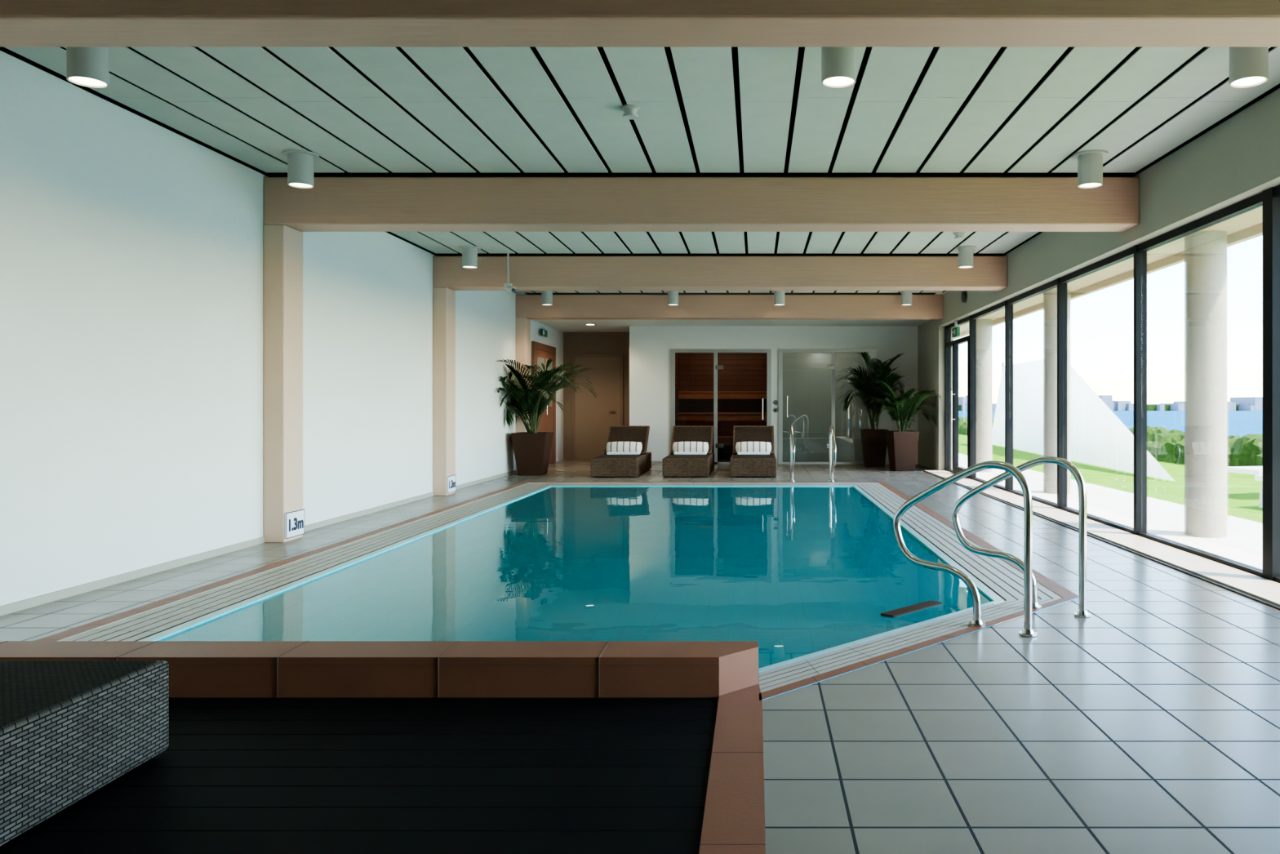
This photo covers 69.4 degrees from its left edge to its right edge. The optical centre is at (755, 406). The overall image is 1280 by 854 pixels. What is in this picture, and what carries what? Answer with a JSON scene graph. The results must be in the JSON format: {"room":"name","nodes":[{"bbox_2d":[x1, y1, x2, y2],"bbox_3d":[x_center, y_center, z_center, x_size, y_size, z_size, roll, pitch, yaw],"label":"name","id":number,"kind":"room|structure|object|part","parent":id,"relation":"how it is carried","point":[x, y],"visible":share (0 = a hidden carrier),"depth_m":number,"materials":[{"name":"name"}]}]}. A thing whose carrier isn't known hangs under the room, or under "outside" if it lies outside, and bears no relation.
{"room":"indoor swimming pool","nodes":[
{"label":"indoor swimming pool","id":0,"kind":"room"},
{"bbox_2d":[0,50,563,605],"bbox_3d":[-4.080,-0.400,8.150,0.200,3.600,21.900,0,0,0],"label":"wall","id":1,"kind":"structure","parent":0,"point":[131,248],"depth_m":6.21,"materials":[{"name":"white paint"}]},
{"bbox_2d":[0,470,515,616],"bbox_3d":[-3.974,1.075,6.270,0.012,0.050,17.740,0,0,0],"label":"baseboard","id":2,"kind":"structure","parent":1,"relation":"attached to","point":[15,606],"depth_m":6.21,"materials":[{"name":"grey paint"}]},
{"bbox_2d":[531,341,555,464],"bbox_3d":[-3.934,-0.030,17.085,0.092,2.260,1.770,0,0,0],"label":"door","id":3,"kind":"structure","parent":1,"relation":"in","point":[540,353],"depth_m":17.31,"materials":[{"name":"brown wood"}]},
{"bbox_2d":[540,328,547,337],"bbox_3d":[-3.939,-1.375,16.900,0.082,0.150,0.400,0,0,0],"label":"exit sign","id":4,"kind":"object","parent":1,"relation":"attached to","point":[544,332],"visible":1,"depth_m":16.85,"materials":[{"name":"white paint"}]},
{"bbox_2d":[539,290,555,305],"bbox_3d":[-3.380,-1.762,14.800,0.250,0.235,0.250,0,0,0],"label":"ceiling light","id":5,"kind":"object","parent":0,"point":[546,295],"depth_m":14.73,"materials":[{"name":"white metal"}]},
{"bbox_2d":[0,459,1279,853],"bbox_3d":[-0.390,1.100,8.150,7.180,0.001,21.500,0,0,0],"label":"floor","id":6,"kind":"structure","parent":0,"point":[1148,722],"depth_m":3.26,"materials":[{"name":"grey tile"}]},
{"bbox_2d":[263,224,302,542],"bbox_3d":[-3.895,-0.185,7.540,0.170,2.570,0.320,0,0,0],"label":"column","id":7,"kind":"structure","parent":6,"relation":"on","point":[282,244],"depth_m":7.38,"materials":[{"name":"beige paint"}]},
{"bbox_2d":[284,508,304,538],"bbox_3d":[-3.800,0.965,7.535,0.017,0.210,0.300,0,0,0],"label":"sign","id":8,"kind":"object","parent":7,"relation":"attached to","point":[294,521],"visible":1,"depth_m":7.51,"materials":[{"name":"white plastic"}]},
{"bbox_2d":[0,697,719,853],"bbox_3d":[-2.060,1.132,0.434,3.840,0.056,6.069,0,0,0],"label":"deck","id":9,"kind":"object","parent":6,"relation":"on","point":[234,775],"visible":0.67,"depth_m":2.70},
{"bbox_2d":[0,660,168,845],"bbox_3d":[-2.220,0.717,1.931,0.720,0.766,1.950,0,0,0],"label":"sun lounger","id":10,"kind":"object","parent":9,"relation":"on","point":[69,729],"visible":1,"depth_m":2.56,"materials":[{"name":"wicker"}]},
{"bbox_3d":[-2.220,0.801,2.281,0.670,0.003,1.190,0,0,0],"label":"seat","id":11,"kind":"part","parent":10,"relation":"part of","materials":[{"name":"wicker"}]},
{"bbox_2d":[0,640,758,697],"bbox_3d":[-1.985,1.055,3.587,3.990,0.210,0.244,0,0,0],"label":"wall","id":12,"kind":"structure","parent":6,"relation":"on","point":[197,668],"depth_m":3.47,"materials":[{"name":"ceramic"}]},
{"bbox_2d":[35,481,1078,853],"bbox_3d":[-0.755,1.118,5.360,5.250,0.044,15.920,0,0,0],"label":"trim","id":13,"kind":"structure","parent":12,"relation":"attached to","point":[734,819],"depth_m":3.18,"materials":[{"name":"tile"}]},
{"bbox_2d":[432,287,455,495],"bbox_3d":[-3.895,-0.185,11.430,0.170,2.570,0.340,0,0,0],"label":"column","id":14,"kind":"structure","parent":6,"relation":"on","point":[443,298],"depth_m":11.26,"materials":[{"name":"beige paint"}]},
{"bbox_2d":[446,474,456,493],"bbox_3d":[-3.800,0.965,11.415,0.017,0.210,0.300,0,0,0],"label":"sign","id":15,"kind":"object","parent":14,"relation":"attached to","point":[451,480],"visible":1,"depth_m":11.40,"materials":[{"name":"white plastic"}]},
{"bbox_2d":[515,317,530,472],"bbox_3d":[-3.895,-0.185,15.300,0.170,2.570,0.320,0,0,0],"label":"column","id":16,"kind":"structure","parent":6,"relation":"on","point":[522,324],"depth_m":15.14,"materials":[{"name":"beige paint"}]},
{"bbox_2d":[511,431,553,475],"bbox_3d":[-3.600,0.760,14.750,0.558,0.680,0.558,0,0,0],"label":"planter","id":17,"kind":"object","parent":6,"relation":"on","point":[532,450],"depth_m":14.52,"materials":[{"name":"ceramic"}]},
{"bbox_2d":[495,358,597,475],"bbox_3d":[-3.258,0.150,14.377,1.427,1.901,1.500,0,0,0],"label":"potted palm","id":18,"kind":"object","parent":6,"relation":"on","point":[531,448],"visible":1,"depth_m":14.52,"materials":[{"name":"plant"}]},
{"bbox_2d":[57,482,1062,700],"bbox_3d":[-0.753,1.599,8.347,5.038,1.003,9.698,0,0,0],"label":"swimming pool","id":19,"kind":"object","parent":6,"relation":"in","point":[995,578],"visible":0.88,"depth_m":5.65,"materials":[{"name":"tile"}]},
{"bbox_2d":[158,486,992,677],"bbox_3d":[-0.745,1.112,8.205,4.190,0.001,8.990,0,0,0],"label":"pool water","id":20,"kind":"object","parent":19,"relation":"in","point":[796,571],"visible":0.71,"depth_m":5.86,"materials":[{"name":"teal liquid"}]},
{"bbox_2d":[880,600,942,617],"bbox_3d":[0.926,1.517,4.954,0.272,0.826,0.470,0,0,45],"label":"step","id":21,"kind":"structure","parent":19,"relation":"attached to","point":[930,603],"depth_m":5.00,"materials":[{"name":"brown metal"}]},
{"bbox_2d":[591,426,651,477],"bbox_3d":[-2.200,0.717,15.135,0.720,0.766,1.950,0,0,0],"label":"sun lounger","id":22,"kind":"object","parent":6,"relation":"on","point":[625,454],"visible":1,"depth_m":15.10,"materials":[{"name":"wicker"}]},
{"bbox_3d":[-2.200,0.801,14.785,0.670,0.003,1.190,0,0,0],"label":"seat","id":23,"kind":"part","parent":22,"relation":"part of","materials":[{"name":"brown wicker"}]},
{"bbox_2d":[606,452,640,454],"bbox_3d":[-2.200,0.776,15.195,0.540,0.043,0.210,0,0,0],"label":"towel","id":24,"kind":"object","parent":22,"relation":"on","point":[607,453],"depth_m":15.09,"materials":[{"name":"white fabric"}]},
{"bbox_2d":[605,441,642,452],"bbox_3d":[-2.200,0.680,15.260,0.600,0.196,0.181,0,0,0],"label":"pillow","id":25,"kind":"object","parent":22,"relation":"on","point":[611,446],"depth_m":15.20,"materials":[{"name":"fabric"}]},
{"bbox_3d":[-2.200,0.580,15.665,0.700,0.493,0.614,0,0,0],"label":"backrest","id":26,"kind":"part","parent":22,"relation":"part of","materials":[{"name":"brown wicker"}]},
{"bbox_2d":[662,426,714,477],"bbox_3d":[-1.090,0.717,15.135,0.720,0.766,1.950,0,0,0],"label":"sun lounger","id":27,"kind":"object","parent":6,"relation":"on","point":[691,455],"visible":1,"depth_m":15.09,"materials":[{"name":"wicker"}]},
{"bbox_3d":[-1.090,0.801,14.785,0.670,0.003,1.190,0,0,0],"label":"seat","id":28,"kind":"part","parent":27,"relation":"part of","materials":[{"name":"brown wicker"}]},
{"bbox_2d":[673,452,706,454],"bbox_3d":[-1.090,0.776,15.195,0.540,0.043,0.210,0,0,0],"label":"towel","id":29,"kind":"object","parent":27,"relation":"on","point":[674,453],"depth_m":15.09,"materials":[{"name":"white fabric"}]},
{"bbox_2d":[672,441,708,452],"bbox_3d":[-1.090,0.680,15.260,0.600,0.196,0.181,0,0,0],"label":"pillow","id":30,"kind":"object","parent":27,"relation":"on","point":[677,446],"depth_m":15.20,"materials":[{"name":"fabric"}]},
{"bbox_3d":[-1.090,0.580,15.665,0.700,0.493,0.614,0,0,0],"label":"backrest","id":31,"kind":"part","parent":27,"relation":"part of","materials":[{"name":"brown wicker"}]},
{"bbox_2d":[675,353,766,462],"bbox_3d":[-0.670,-0.040,18.475,2.060,2.320,1.950,0,0,0],"label":"sauna","id":32,"kind":"object","parent":6,"relation":"on","point":[742,380],"visible":0.45,"depth_m":19.40,"materials":[{"name":"brown wood"}]},
{"bbox_2d":[729,426,776,477],"bbox_3d":[-0.040,0.717,15.135,0.720,0.766,1.950,0,0,0],"label":"sun lounger","id":33,"kind":"object","parent":6,"relation":"on","point":[753,451],"visible":1,"depth_m":15.09,"materials":[{"name":"wicker"}]},
{"bbox_2d":[737,452,769,454],"bbox_3d":[-0.040,0.776,15.195,0.540,0.043,0.210,0,0,0],"label":"towel","id":34,"kind":"object","parent":33,"relation":"on","point":[738,453],"depth_m":15.09,"materials":[{"name":"white fabric"}]},
{"bbox_3d":[-0.040,0.801,14.785,0.670,0.003,1.190,0,0,0],"label":"seat","id":35,"kind":"part","parent":33,"relation":"part of","materials":[{"name":"brown wicker"}]},
{"bbox_2d":[735,441,771,452],"bbox_3d":[-0.040,0.680,15.260,0.600,0.196,0.181,0,0,0],"label":"pillow","id":36,"kind":"object","parent":33,"relation":"on","point":[740,446],"depth_m":15.20,"materials":[{"name":"fabric"}]},
{"bbox_3d":[-0.040,0.580,15.665,0.700,0.493,0.614,0,0,0],"label":"backrest","id":37,"kind":"part","parent":33,"relation":"part of","materials":[{"name":"brown wicker"}]},
{"bbox_2d":[788,424,795,481],"bbox_3d":[0.530,0.684,13.243,0.084,0.832,0.837,0,0,0],"label":"pool handrail","id":38,"kind":"object","parent":6,"relation":"on","point":[792,432],"visible":1,"depth_m":13.29,"materials":[{"name":"silver metal"}]},
{"bbox_2d":[782,353,872,462],"bbox_3d":[1.410,-0.040,18.275,1.980,2.320,1.550,0,0,0],"label":"steam room","id":39,"kind":"object","parent":6,"relation":"on","point":[806,379],"visible":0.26,"depth_m":19.00,"materials":[{"name":"glass"}]},
{"bbox_2d":[827,424,835,481],"bbox_3d":[1.110,0.684,13.243,0.084,0.832,0.837,0,0,0],"label":"pool handrail","id":40,"kind":"object","parent":6,"relation":"on","point":[831,427],"visible":1,"depth_m":13.32,"materials":[{"name":"silver metal"}]},
{"bbox_2d":[833,351,907,466],"bbox_3d":[2.181,0.031,16.684,1.593,2.132,1.532,0,0,0],"label":"potted palm","id":41,"kind":"object","parent":6,"relation":"on","point":[874,445],"visible":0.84,"depth_m":16.55,"materials":[{"name":"plant"}]},
{"bbox_2d":[862,379,941,471],"bbox_3d":[2.440,0.315,15.785,1.265,1.570,1.348,0,0,0],"label":"potted palm","id":42,"kind":"object","parent":6,"relation":"on","point":[902,443],"visible":1,"depth_m":15.57,"materials":[{"name":"plant"}]},
{"bbox_2d":[893,460,1037,636],"bbox_3d":[1.044,0.684,4.666,0.837,0.832,0.084,0,0,45],"label":"pool handrail","id":43,"kind":"object","parent":6,"relation":"on","point":[1028,630],"visible":1,"depth_m":4.57,"materials":[{"name":"silver metal"}]},
{"bbox_2d":[951,456,1091,617],"bbox_3d":[1.449,0.684,5.066,0.837,0.832,0.084,0,0,45],"label":"pool handrail","id":44,"kind":"object","parent":6,"relation":"on","point":[1082,611],"visible":0.9,"depth_m":4.94,"materials":[{"name":"silver metal"}]},
{"bbox_2d":[0,47,1279,294],"bbox_3d":[-0.415,-2.038,8.200,7.530,0.325,22.000,0,0,0],"label":"ceiling gaps","id":45,"kind":"structure","parent":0,"point":[668,50],"depth_m":6.43,"materials":[{"name":"black"}]},
{"bbox_2d":[4,47,1279,332],"bbox_3d":[-0.440,-1.714,8.160,7.080,0.348,21.480,0,0,0],"label":"ceiling","id":46,"kind":"structure","parent":0,"point":[704,75],"depth_m":5.86,"materials":[{"name":"white paint"}]},
{"bbox_2d":[66,47,113,88],"bbox_3d":[-3.390,-1.762,4.640,0.250,0.235,0.250,0,0,0],"label":"ceiling light","id":47,"kind":"object","parent":46,"relation":"attached to","point":[87,67],"depth_m":4.59,"materials":[{"name":"white metal"}]},
{"bbox_2d":[281,149,319,188],"bbox_3d":[-3.390,-1.762,6.810,0.250,0.235,0.250,0,0,0],"label":"ceiling light","id":48,"kind":"object","parent":46,"relation":"attached to","point":[300,162],"depth_m":6.74,"materials":[{"name":"white metal"}]},
{"bbox_2d":[458,245,480,268],"bbox_3d":[-3.380,-1.762,10.800,0.250,0.235,0.250,0,0,0],"label":"ceiling light","id":49,"kind":"object","parent":46,"relation":"attached to","point":[469,253],"depth_m":10.73,"materials":[{"name":"white metal"}]},
{"bbox_2d":[503,252,515,293],"bbox_3d":[-2.994,-1.628,11.144,0.200,0.503,0.099,0,0,45],"label":"security camera","id":50,"kind":"object","parent":46,"relation":"attached to","point":[508,286],"visible":1,"depth_m":11.16,"materials":[{"name":"white paint"}]},
{"bbox_2d":[620,104,639,119],"bbox_3d":[-0.790,-1.849,5.750,0.120,0.062,0.120,0,0,0],"label":"smoke detector","id":51,"kind":"object","parent":46,"relation":"attached to","point":[630,111],"visible":1,"depth_m":5.72,"materials":[{"name":"white paint"}]},
{"bbox_2d":[0,0,1279,47],"bbox_3d":[-0.440,-1.663,3.605,7.080,0.385,0.290,0,0,0],"label":"beam","id":52,"kind":"structure","parent":46,"relation":"attached to","point":[23,23],"depth_m":3.50,"materials":[{"name":"beige wood"}]},
{"bbox_2d":[665,290,680,305],"bbox_3d":[-1.340,-1.762,14.800,0.250,0.235,0.250,0,0,0],"label":"recessed light","id":53,"kind":"object","parent":46,"relation":"attached to","point":[673,295],"depth_m":14.73,"materials":[{"name":"white metal"}]},
{"bbox_2d":[263,177,1139,231],"bbox_3d":[-0.440,-1.663,7.540,7.080,0.385,0.320,0,0,0],"label":"beam","id":54,"kind":"structure","parent":46,"relation":"attached to","point":[333,204],"depth_m":7.38,"materials":[{"name":"beige wood"}]},
{"bbox_2d":[433,256,1007,290],"bbox_3d":[-0.440,-1.663,11.430,7.080,0.385,0.340,0,0,0],"label":"beam","id":55,"kind":"structure","parent":46,"relation":"attached to","point":[526,273],"depth_m":11.26,"materials":[{"name":"beige wood"}]},
{"bbox_2d":[515,294,942,319],"bbox_3d":[-0.440,-1.663,15.300,7.080,0.385,0.320,0,0,0],"label":"beam","id":56,"kind":"structure","parent":46,"relation":"attached to","point":[527,306],"depth_m":15.14,"materials":[{"name":"beige wood"}]},
{"bbox_2d":[771,290,786,305],"bbox_3d":[0.380,-1.762,14.800,0.250,0.235,0.250,0,0,0],"label":"recessed light","id":57,"kind":"object","parent":46,"relation":"attached to","point":[779,295],"depth_m":14.73,"materials":[{"name":"white metal"}]},
{"bbox_2d":[821,47,856,88],"bbox_3d":[0.420,-1.762,4.640,0.250,0.235,0.250,0,0,0],"label":"ceiling light","id":58,"kind":"object","parent":46,"relation":"attached to","point":[838,64],"depth_m":4.57,"materials":[{"name":"white metal"}]},
{"bbox_2d":[898,290,914,305],"bbox_3d":[2.440,-1.762,14.800,0.250,0.235,0.250,0,0,0],"label":"recessed light","id":59,"kind":"object","parent":46,"relation":"attached to","point":[906,295],"depth_m":14.73,"materials":[{"name":"white metal"}]},
{"bbox_2d":[953,231,964,239],"bbox_3d":[2.200,-1.849,9.900,0.120,0.062,0.120,0,0,0],"label":"smoke detector","id":60,"kind":"object","parent":46,"relation":"attached to","point":[958,235],"visible":1,"depth_m":9.87,"materials":[{"name":"white paint"}]},
{"bbox_2d":[1072,149,1108,188],"bbox_3d":[2.490,-1.762,6.810,0.250,0.235,0.250,0,0,0],"label":"ceiling light","id":61,"kind":"object","parent":46,"relation":"attached to","point":[1090,162],"depth_m":6.74,"materials":[{"name":"white metal"}]},
{"bbox_2d":[1227,47,1268,88],"bbox_3d":[2.500,-1.762,4.640,0.250,0.235,0.250,0,0,0],"label":"ceiling light","id":62,"kind":"object","parent":46,"relation":"attached to","point":[1248,66],"depth_m":4.58,"materials":[{"name":"white metal"}]},
{"bbox_2d":[563,325,917,463],"bbox_3d":[-0.440,-0.275,18.250,7.080,2.750,1.500,0,0,0],"label":"wall","id":63,"kind":"structure","parent":0,"point":[650,346],"depth_m":17.50,"materials":[{"name":"white paint"}]},
{"bbox_2d":[571,354,623,459],"bbox_3d":[-3.270,0.010,18.860,1.060,2.180,0.080,0,0,0],"label":"door","id":64,"kind":"structure","parent":63,"relation":"in","point":[592,417],"depth_m":18.87,"materials":[{"name":"brown wood"}]},
{"bbox_2d":[651,461,662,463],"bbox_3d":[-2.025,1.070,17.494,0.790,0.060,0.012,0,0,0],"label":"baseboard","id":65,"kind":"structure","parent":63,"relation":"attached to","point":[652,462],"depth_m":17.49,"materials":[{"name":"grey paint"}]},
{"bbox_2d":[670,348,771,463],"bbox_3d":[-0.670,0.000,17.517,1.920,2.200,0.206,0,0,0],"label":"door","id":66,"kind":"structure","parent":63,"relation":"in","point":[673,351],"depth_m":17.47,"materials":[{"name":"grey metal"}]},
{"bbox_2d":[773,407,777,413],"bbox_3d":[0.375,0.070,17.485,0.100,0.100,0.030,0,0,0],"label":"handle","id":67,"kind":"object","parent":63,"relation":"attached to","point":[775,410],"visible":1,"depth_m":17.48,"materials":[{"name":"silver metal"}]},
{"bbox_2d":[773,400,777,404],"bbox_3d":[0.375,-0.080,17.485,0.100,0.100,0.030,0,0,0],"label":"handle","id":68,"kind":"object","parent":63,"relation":"attached to","point":[775,402],"visible":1,"depth_m":17.48,"materials":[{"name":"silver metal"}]},
{"bbox_2d":[778,348,877,464],"bbox_3d":[1.380,0.000,17.517,1.900,2.200,0.206,0,0,0],"label":"door","id":69,"kind":"structure","parent":63,"relation":"in","point":[833,351],"depth_m":17.47,"materials":[{"name":"clear glass"}]},
{"bbox_2d":[860,429,888,466],"bbox_3d":[2.170,0.760,16.750,0.459,0.680,0.459,0,0,0],"label":"planter","id":70,"kind":"object","parent":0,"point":[874,445],"depth_m":16.55,"materials":[{"name":"ceramic"}]},
{"bbox_2d":[885,430,919,471],"bbox_3d":[2.520,0.760,15.750,0.459,0.680,0.459,0,0,-9],"label":"planter","id":71,"kind":"object","parent":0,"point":[902,445],"depth_m":15.56,"materials":[{"name":"ceramic"}]},
{"bbox_2d":[955,245,976,268],"bbox_3d":[2.480,-1.762,10.800,0.250,0.235,0.250,0,0,0],"label":"ceiling light","id":72,"kind":"object","parent":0,"point":[966,253],"depth_m":10.73,"materials":[{"name":"white metal"}]},
{"bbox_2d":[917,88,1279,470],"bbox_3d":[3.225,-0.425,8.200,0.250,3.050,21.600,0,0,0],"label":"wall","id":73,"kind":"structure","parent":0,"point":[1237,160],"depth_m":7.18,"materials":[{"name":"grey paint"}]},
{"bbox_2d":[951,320,959,337],"bbox_3d":[3.143,-1.230,14.375,0.055,0.260,0.350,0,0,0],"label":"exit sign","id":74,"kind":"object","parent":73,"relation":"attached to","point":[956,331],"visible":1,"depth_m":14.33,"materials":[{"name":"white paint"}]},
{"bbox_2d":[944,315,973,479],"bbox_3d":[3.208,-0.130,14.582,0.165,2.460,1.836,0,0,0],"label":"door","id":75,"kind":"structure","parent":73,"relation":"in","point":[958,405],"depth_m":14.58,"materials":[{"name":"clear glass"}]},
{"bbox_2d":[961,290,967,302],"bbox_3d":[3.075,-1.620,13.500,0.050,0.180,0.180,0,0,0],"label":"wall speaker","id":76,"kind":"object","parent":73,"relation":"attached to","point":[964,294],"visible":1,"depth_m":13.44,"materials":[{"name":"plastic"}]},
{"bbox_2d":[970,300,1009,491],"bbox_3d":[3.245,-0.130,12.677,0.090,2.460,1.966,0,0,0],"label":"window","id":77,"kind":"structure","parent":73,"relation":"in","point":[991,326],"depth_m":12.57,"materials":[{"name":"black glass"}]},
{"bbox_2d":[1007,277,1063,508],"bbox_3d":[3.245,-0.130,10.677,0.090,2.460,2.026,0,0,0],"label":"window","id":78,"kind":"structure","parent":73,"relation":"in","point":[1036,314],"depth_m":10.56,"materials":[{"name":"clear glass"}]},
{"bbox_2d":[1059,244,1142,535],"bbox_3d":[3.245,-0.130,8.677,0.090,2.460,1.966,0,0,0],"label":"window","id":79,"kind":"structure","parent":73,"relation":"in","point":[1103,299],"depth_m":8.47,"materials":[{"name":"clear glass"}]},
{"bbox_2d":[923,470,1279,609],"bbox_3d":[3.015,1.089,8.650,0.370,0.022,13.700,0,0,0],"label":"sill","id":80,"kind":"structure","parent":73,"relation":"attached to","point":[1263,590],"depth_m":6.82,"materials":[{"name":"stone"}]},
{"bbox_2d":[1137,186,1279,581],"bbox_3d":[3.245,-0.130,6.678,0.090,2.460,2.025,0,0,0],"label":"window","id":81,"kind":"structure","parent":73,"relation":"in","point":[1211,283],"depth_m":6.46,"materials":[{"name":"clear glass"}]},
{"bbox_2d":[1274,184,1279,582],"bbox_3d":[3.245,-0.130,4.707,0.090,2.460,1.966,0,0,0],"label":"window","id":82,"kind":"structure","parent":73,"relation":"in","point":[1277,188],"depth_m":5.63,"materials":[{"name":"black metal"}]}
]}

